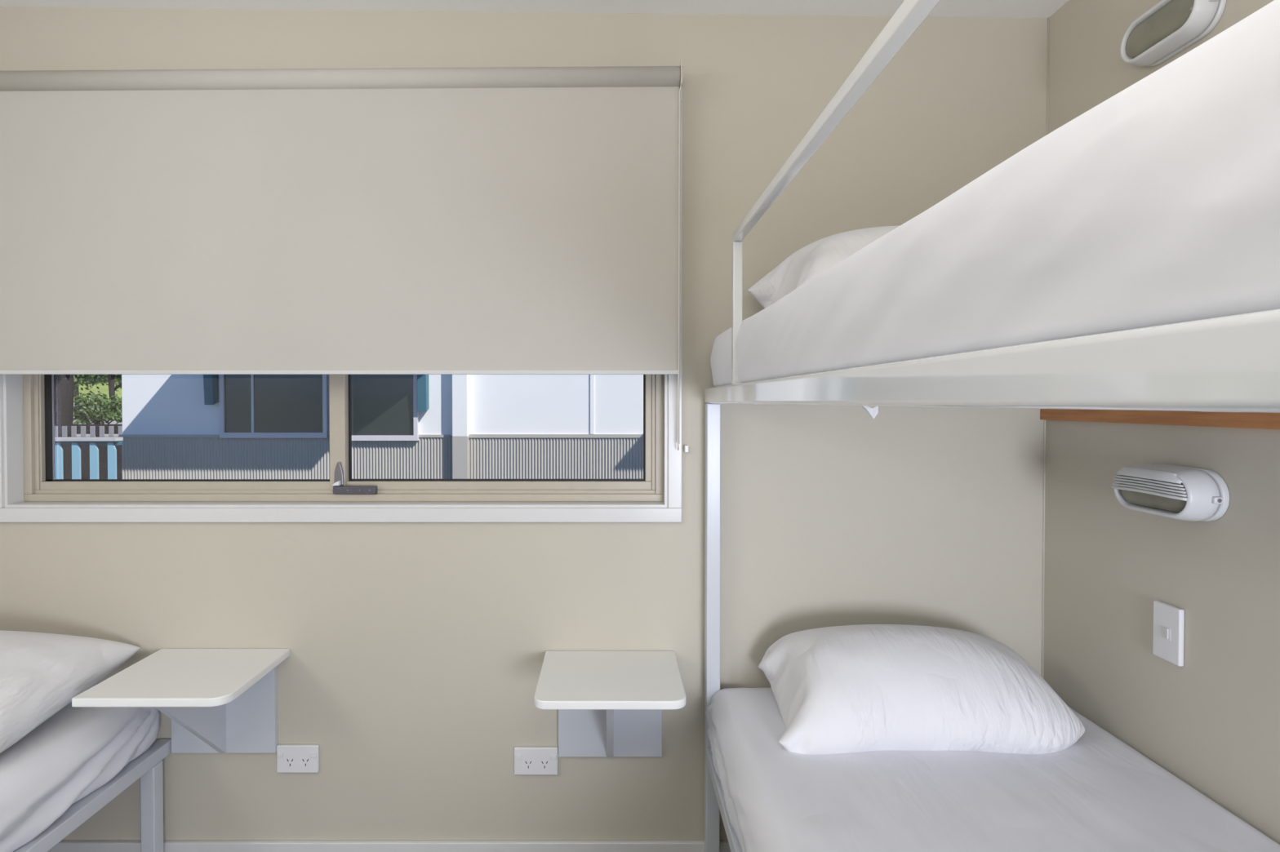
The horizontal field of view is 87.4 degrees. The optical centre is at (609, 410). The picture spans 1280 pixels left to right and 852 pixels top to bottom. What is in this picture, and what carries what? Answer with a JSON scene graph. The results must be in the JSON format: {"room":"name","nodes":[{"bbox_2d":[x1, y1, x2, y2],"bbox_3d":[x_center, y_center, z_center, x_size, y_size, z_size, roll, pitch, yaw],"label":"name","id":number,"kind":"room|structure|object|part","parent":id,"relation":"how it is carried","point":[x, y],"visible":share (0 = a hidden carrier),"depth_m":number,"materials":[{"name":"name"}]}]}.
{"room":"bunk bedroom","nodes":[
{"label":"bunk bedroom","id":0,"kind":"room"},
{"bbox_2d":[0,6,1047,840],"bbox_3d":[-0.477,0.048,1.911,3.565,2.510,0.120,0,1,0],"label":"wall","id":1,"kind":"structure","parent":0,"point":[413,666],"depth_m":1.85,"materials":[{"name":"beige paint"}]},
{"bbox_2d":[71,648,289,753],"bbox_3d":[-1.066,0.805,1.704,0.358,0.284,0.314,0,1,0],"label":"table","id":2,"kind":"object","parent":1,"relation":"attached to","point":[215,700],"visible":1,"depth_m":1.75,"materials":[{"name":"white laminate"}]},
{"bbox_3d":[-1.066,0.813,1.852,0.286,0.263,0.018,0,1,0],"label":"plate","id":3,"kind":"part","parent":2,"relation":"part of","materials":[{"name":"white metal"}]},
{"bbox_2d":[276,744,319,773],"bbox_3d":[-0.865,0.966,1.856,0.115,0.076,0.015,0,1,0],"label":"power outlet","id":4,"kind":"object","parent":1,"relation":"attached to","point":[291,758],"visible":1,"depth_m":1.85,"materials":[{"name":"white plastic"}]},
{"bbox_2d":[3,374,667,507],"bbox_3d":[-0.757,-0.290,1.903,1.836,1.114,0.117,0,1,0],"label":"window","id":5,"kind":"structure","parent":1,"relation":"in","point":[30,481],"depth_m":1.91,"materials":[{"name":"beige metal"}]},
{"bbox_3d":[-1.208,-0.290,1.929,0.874,1.054,0.030,0,1,0],"label":"sash","id":6,"kind":"part","parent":5,"relation":"part of","materials":[{"name":"beige metal"}]},
{"bbox_2d":[332,462,377,493],"bbox_3d":[-0.724,0.191,1.902,0.121,0.090,0.026,0,1,0],"label":"handle","id":7,"kind":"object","parent":5,"relation":"attached to","point":[339,473],"depth_m":1.89,"materials":[{"name":"grey metal"}]},
{"bbox_3d":[-0.771,0.178,1.910,0.026,0.066,0.010,0,1,0],"label":"lever","id":8,"kind":"part","parent":7,"relation":"part of","materials":[{"name":"metal"}]},
{"bbox_3d":[-0.329,-0.290,1.933,0.920,1.054,0.030,0,1,0],"label":"sash","id":9,"kind":"part","parent":5,"relation":"part of","materials":[{"name":"beige metal"}]},
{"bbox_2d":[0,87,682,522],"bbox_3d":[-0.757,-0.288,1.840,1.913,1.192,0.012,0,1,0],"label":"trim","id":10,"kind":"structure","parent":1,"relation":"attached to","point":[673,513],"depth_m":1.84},
{"bbox_2d":[0,59,683,450],"bbox_3d":[-0.779,-0.408,1.802,1.948,1.030,0.084,0,1,0],"label":"roller blind","id":11,"kind":"object","parent":1,"relation":"attached to","point":[474,220],"visible":1,"depth_m":1.79,"materials":[{"name":"fabric"}]},
{"bbox_3d":[0.189,-0.406,1.792,0.012,1.026,0.056,0,1,0],"label":"chain","id":12,"kind":"part","parent":11,"relation":"part of","materials":[{"name":"beige plastic"}]},
{"bbox_2d":[48,840,730,851],"bbox_3d":[-0.477,1.241,1.861,3.363,0.086,0.014,0,1,0],"label":"baseboard","id":13,"kind":"structure","parent":1,"relation":"attached to","point":[64,846],"depth_m":1.85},
{"bbox_2d":[514,746,558,775],"bbox_3d":[-0.204,0.972,1.856,0.122,0.076,0.015,0,1,0],"label":"power outlet","id":14,"kind":"object","parent":1,"relation":"attached to","point":[528,761],"visible":1,"depth_m":1.85,"materials":[{"name":"white plastic"}]},
{"bbox_2d":[533,651,685,757],"bbox_3d":[0.002,0.813,1.704,0.358,0.289,0.314,0,1,0],"label":"table","id":15,"kind":"object","parent":1,"relation":"attached to","point":[608,704],"visible":1,"depth_m":1.75,"materials":[{"name":"white laminate"}]},
{"bbox_3d":[0.002,0.822,1.852,0.286,0.267,0.018,0,1,0],"label":"plate","id":16,"kind":"part","parent":15,"relation":"part of","materials":[{"name":"white metal"}]},
{"bbox_2d":[684,444,688,453],"bbox_3d":[0.212,0.105,1.841,0.011,0.020,0.019,0,1,0],"label":"clip","id":17,"kind":"object","parent":1,"relation":"attached to","point":[686,446],"visible":1,"depth_m":1.83,"materials":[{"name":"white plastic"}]},
{"bbox_2d":[1041,17,1049,678],"bbox_3d":[1.204,0.060,1.850,0.006,2.278,0.006,0,1,0],"label":"trim","id":18,"kind":"structure","parent":1,"relation":"attached to","point":[1048,18],"depth_m":1.85,"materials":[{"name":"beige paint"}]},
{"bbox_2d":[0,0,1068,17],"bbox_3d":[-0.477,-1.199,0.158,3.405,0.286,3.390,0,1,0],"label":"ceiling","id":19,"kind":"structure","parent":0,"point":[960,8],"depth_m":1.80,"materials":[{"name":"white paint"}]},
{"bbox_2d":[1043,0,1279,844],"bbox_3d":[1.255,0.072,0.176,0.100,2.510,3.350,0,1,0],"label":"wall","id":20,"kind":"structure","parent":0,"point":[1211,722],"depth_m":1.46,"materials":[{"name":"beige paint"}]},
{"bbox_2d":[1040,408,1279,430],"bbox_3d":[1.198,0.018,0.855,0.014,0.040,1.989,0,1,0],"label":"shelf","id":21,"kind":"object","parent":20,"relation":"attached to","point":[1260,420],"visible":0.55,"depth_m":1.41,"materials":[{"name":"orange wood"}]},
{"bbox_2d":[1152,600,1184,666],"bbox_3d":[1.197,0.476,1.435,0.014,0.121,0.069,0,1,0],"label":"light switch","id":22,"kind":"object","parent":20,"relation":"attached to","point":[1168,620],"visible":1,"depth_m":1.43,"materials":[{"name":"white plastic"}]},
{"bbox_2d":[1111,464,1229,521],"bbox_3d":[1.158,0.169,1.398,0.094,0.106,0.215,0,1,0],"label":"light","id":23,"kind":"object","parent":20,"relation":"attached to","point":[1183,493],"visible":1,"depth_m":1.34,"materials":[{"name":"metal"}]},
{"bbox_2d":[1120,0,1226,66],"bbox_3d":[1.177,-0.810,1.404,0.056,0.106,0.215,0,1,0],"label":"light","id":24,"kind":"object","parent":20,"relation":"attached to","point":[1169,27],"visible":1,"depth_m":1.39,"materials":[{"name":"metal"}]},
{"bbox_3d":[-0.478,1.357,0.204,3.565,0.100,3.570,0,1,0],"label":"floor","id":25,"kind":"structure","parent":0,"visible":0},
{"bbox_2d":[13,738,171,851],"bbox_3d":[-1.677,1.112,0.853,0.926,0.373,2.019,0,1,0],"label":"bed","id":26,"kind":"object","parent":25,"relation":"on","point":[148,766],"visible":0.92,"depth_m":1.73,"materials":[{"name":"grey metal"}]},
{"bbox_2d":[0,702,159,851],"bbox_3d":[-1.682,0.842,0.857,0.959,0.165,1.970,0,1,0],"label":"mattress","id":27,"kind":"object","parent":26,"relation":"on","point":[74,753],"visible":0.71,"depth_m":1.52,"materials":[{"name":"white fabric"}]},
{"bbox_2d":[0,630,140,753],"bbox_3d":[-1.629,0.643,1.589,0.697,0.199,0.478,0,1,-2],"label":"pillow","id":28,"kind":"object","parent":27,"relation":"on","point":[41,673],"visible":0.99,"depth_m":1.60,"materials":[{"name":"white fabric"}]},
{"bbox_3d":[-1.233,1.117,1.803,0.038,0.335,0.038,0,1,0],"label":"leg","id":29,"kind":"part","parent":26,"relation":"part of","materials":[{"name":"white metal"}]},
{"bbox_2d":[704,0,1279,851],"bbox_3d":[0.732,0.460,0.860,0.941,1.676,1.986,0,1,0],"label":"bunk bed","id":30,"kind":"object","parent":25,"relation":"on","point":[1231,363],"visible":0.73,"depth_m":0.47,"materials":[{"name":"white metal"}]},
{"bbox_3d":[0.281,0.632,1.828,0.038,1.305,0.038,0,1,0],"label":"post","id":31,"kind":"part","parent":30,"relation":"part of","materials":[{"name":"white metal"}]},
{"bbox_3d":[0.281,0.944,0.862,0.038,0.038,1.900,0,1,0],"label":"rail","id":32,"kind":"part","parent":30,"relation":"part of","materials":[{"name":"white metal"}]},
{"bbox_3d":[0.277,-0.212,1.453,0.020,0.309,0.020,0,1,0],"label":"guard post","id":33,"kind":"part","parent":30,"relation":"part of","materials":[{"name":"white metal"}]},
{"bbox_3d":[0.277,-0.365,0.668,0.020,0.020,1.586,0,1,0],"label":"guard rail","id":34,"kind":"part","parent":30,"relation":"part of","materials":[{"name":"white metal"}]},
{"bbox_3d":[0.279,-0.028,0.853,0.036,0.042,1.986,0,1,0],"label":"rail","id":35,"kind":"part","parent":30,"relation":"part of","materials":[{"name":"white metal"}]},
{"bbox_2d":[705,688,1279,851],"bbox_3d":[0.735,0.841,0.870,0.958,0.167,1.957,0,1,0],"label":"mattress","id":36,"kind":"object","parent":30,"relation":"on","point":[1097,793],"visible":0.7,"depth_m":1.31,"materials":[{"name":"white fabric"}]},
{"bbox_2d":[758,624,1084,755],"bbox_3d":[0.736,0.662,1.635,0.709,0.247,0.361,0,1,1],"label":"pillow","id":37,"kind":"object","parent":36,"relation":"on","point":[847,689],"visible":0.95,"depth_m":1.50,"materials":[{"name":"white fabric"}]},
{"bbox_2d":[710,0,1279,418],"bbox_3d":[0.740,-0.087,0.858,0.940,0.220,1.974,0,1,0],"label":"mattress","id":38,"kind":"object","parent":30,"relation":"on","point":[1158,203],"visible":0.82,"depth_m":0.38,"materials":[{"name":"white fabric"}]},
{"bbox_2d":[747,225,899,308],"bbox_3d":[0.723,-0.308,1.590,0.718,0.262,0.424,0,1,1],"label":"pillow","id":39,"kind":"object","parent":38,"relation":"on","point":[816,257],"visible":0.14,"depth_m":1.53,"materials":[{"name":"white fabric"}]},
{"label":"outside","id":40,"kind":"structure","parent":0,"visible":0},
{"bbox_3d":[-10.000,1.015,46.939,100.000,0.120,89.860,0,1,0],"label":"ground","id":41,"kind":"structure","parent":40,"visible":0},
{"bbox_2d":[53,374,74,436],"bbox_3d":[-10.926,-1.090,12.747,3.292,5.083,2.979,0,1,-23],"label":"tree","id":42,"kind":"object","parent":41,"relation":"on","point":[64,384],"visible":0.02,"depth_m":12.74,"materials":[{"name":"brown plant"}]},
{"bbox_2d":[54,424,122,479],"bbox_3d":[-8.877,0.840,11.378,1.837,1.222,0.090,0,1,0],"label":"fence","id":43,"kind":"object","parent":41,"relation":"on","point":[64,429],"visible":0.22,"depth_m":11.34,"materials":[{"name":"grey wood"}]},
{"bbox_3d":[-8.918,0.311,11.400,1.754,0.165,0.030,0,1,0],"label":"rail","id":44,"kind":"part","parent":43,"relation":"part of","materials":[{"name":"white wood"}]},
{"bbox_2d":[54,437,123,479],"bbox_3d":[-5.372,0.877,6.343,1.457,1.249,0.100,0,1,0],"label":"picket fence","id":45,"kind":"object","parent":41,"relation":"on","point":[75,442],"visible":0.27,"depth_m":6.31,"materials":[{"name":"wood"}]},
{"bbox_3d":[-5.372,0.305,6.355,1.457,0.039,0.040,0,1,0],"label":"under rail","id":46,"kind":"part","parent":45,"relation":"part of","materials":[{"name":"white wood"}]},
{"bbox_3d":[-5.372,0.268,6.334,1.457,0.031,0.100,0,1,0],"label":"rail","id":47,"kind":"part","parent":45,"relation":"part of","materials":[{"name":"wood"}]},
{"bbox_2d":[72,391,122,436],"bbox_3d":[-12.425,0.448,16.636,1.849,1.882,1.533,0,1,0],"label":"shrub","id":48,"kind":"object","parent":41,"relation":"on","point":[111,411],"visible":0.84,"depth_m":16.24,"materials":[{"name":"green plant"}]},
{"bbox_2d":[73,374,121,402],"bbox_3d":[-16.442,-0.626,21.932,2.438,3.883,2.239,0,1,11],"label":"tree","id":49,"kind":"object","parent":41,"relation":"on","point":[112,388],"visible":0.08,"depth_m":21.79,"materials":[{"name":"green plant"}]},
{"bbox_2d":[73,379,121,404],"bbox_3d":[-31.652,-1.277,47.337,45.000,4.491,29.000,0,1,0],"label":"bank","id":50,"kind":"object","parent":41,"relation":"on","point":[104,389],"visible":0.02,"depth_m":40.89,"materials":[{"name":"green plant"}]},
{"bbox_2d":[73,374,121,419],"bbox_3d":[-23.140,-0.803,29.257,3.182,4.032,3.495,1,1,41],"label":"tree","id":51,"kind":"object","parent":41,"relation":"on","point":[103,378],"visible":0.08,"depth_m":29.25,"materials":[{"name":"green plant"}]},
{"bbox_2d":[72,419,122,436],"bbox_3d":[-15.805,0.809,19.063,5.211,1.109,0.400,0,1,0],"label":"kerb","id":52,"kind":"object","parent":41,"relation":"on","point":[114,422],"depth_m":18.86,"materials":[{"name":"concrete"}]},
{"bbox_2d":[80,374,121,384],"bbox_3d":[-36.705,-2.134,46.655,6.150,6.213,10.582,1,1,41],"label":"tree","id":53,"kind":"object","parent":41,"relation":"on","point":[95,375],"visible":0.02,"depth_m":47.10,"materials":[{"name":"green plant"}]},
{"bbox_2d":[119,374,643,479],"bbox_3d":[-0.751,-0.061,8.700,9.302,3.100,5.200,0,1,0],"label":"cabin","id":54,"kind":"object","parent":41,"relation":"on","point":[175,426],"visible":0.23,"depth_m":7.00,"materials":[{"name":"white metal"}]},
{"bbox_3d":[-3.500,-0.208,6.981,1.035,0.879,0.010,0,1,0],"label":"pane","id":55,"kind":"part","parent":54,"relation":"part of","materials":[{"name":"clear glass"}]},
{"bbox_3d":[-2.450,-0.194,6.981,0.835,0.906,0.010,0,1,0],"label":"pane","id":56,"kind":"part","parent":54,"relation":"part of","materials":[{"name":"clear glass"}]},
{"bbox_3d":[-1.546,0.888,6.961,0.152,1.250,0.103,0,1,0],"label":"post","id":57,"kind":"part","parent":54,"relation":"part of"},
{"bbox_3d":[-1.546,-0.613,6.940,0.152,1.749,0.103,0,1,0],"label":"corner post","id":58,"kind":"part","parent":54,"relation":"part of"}
]}

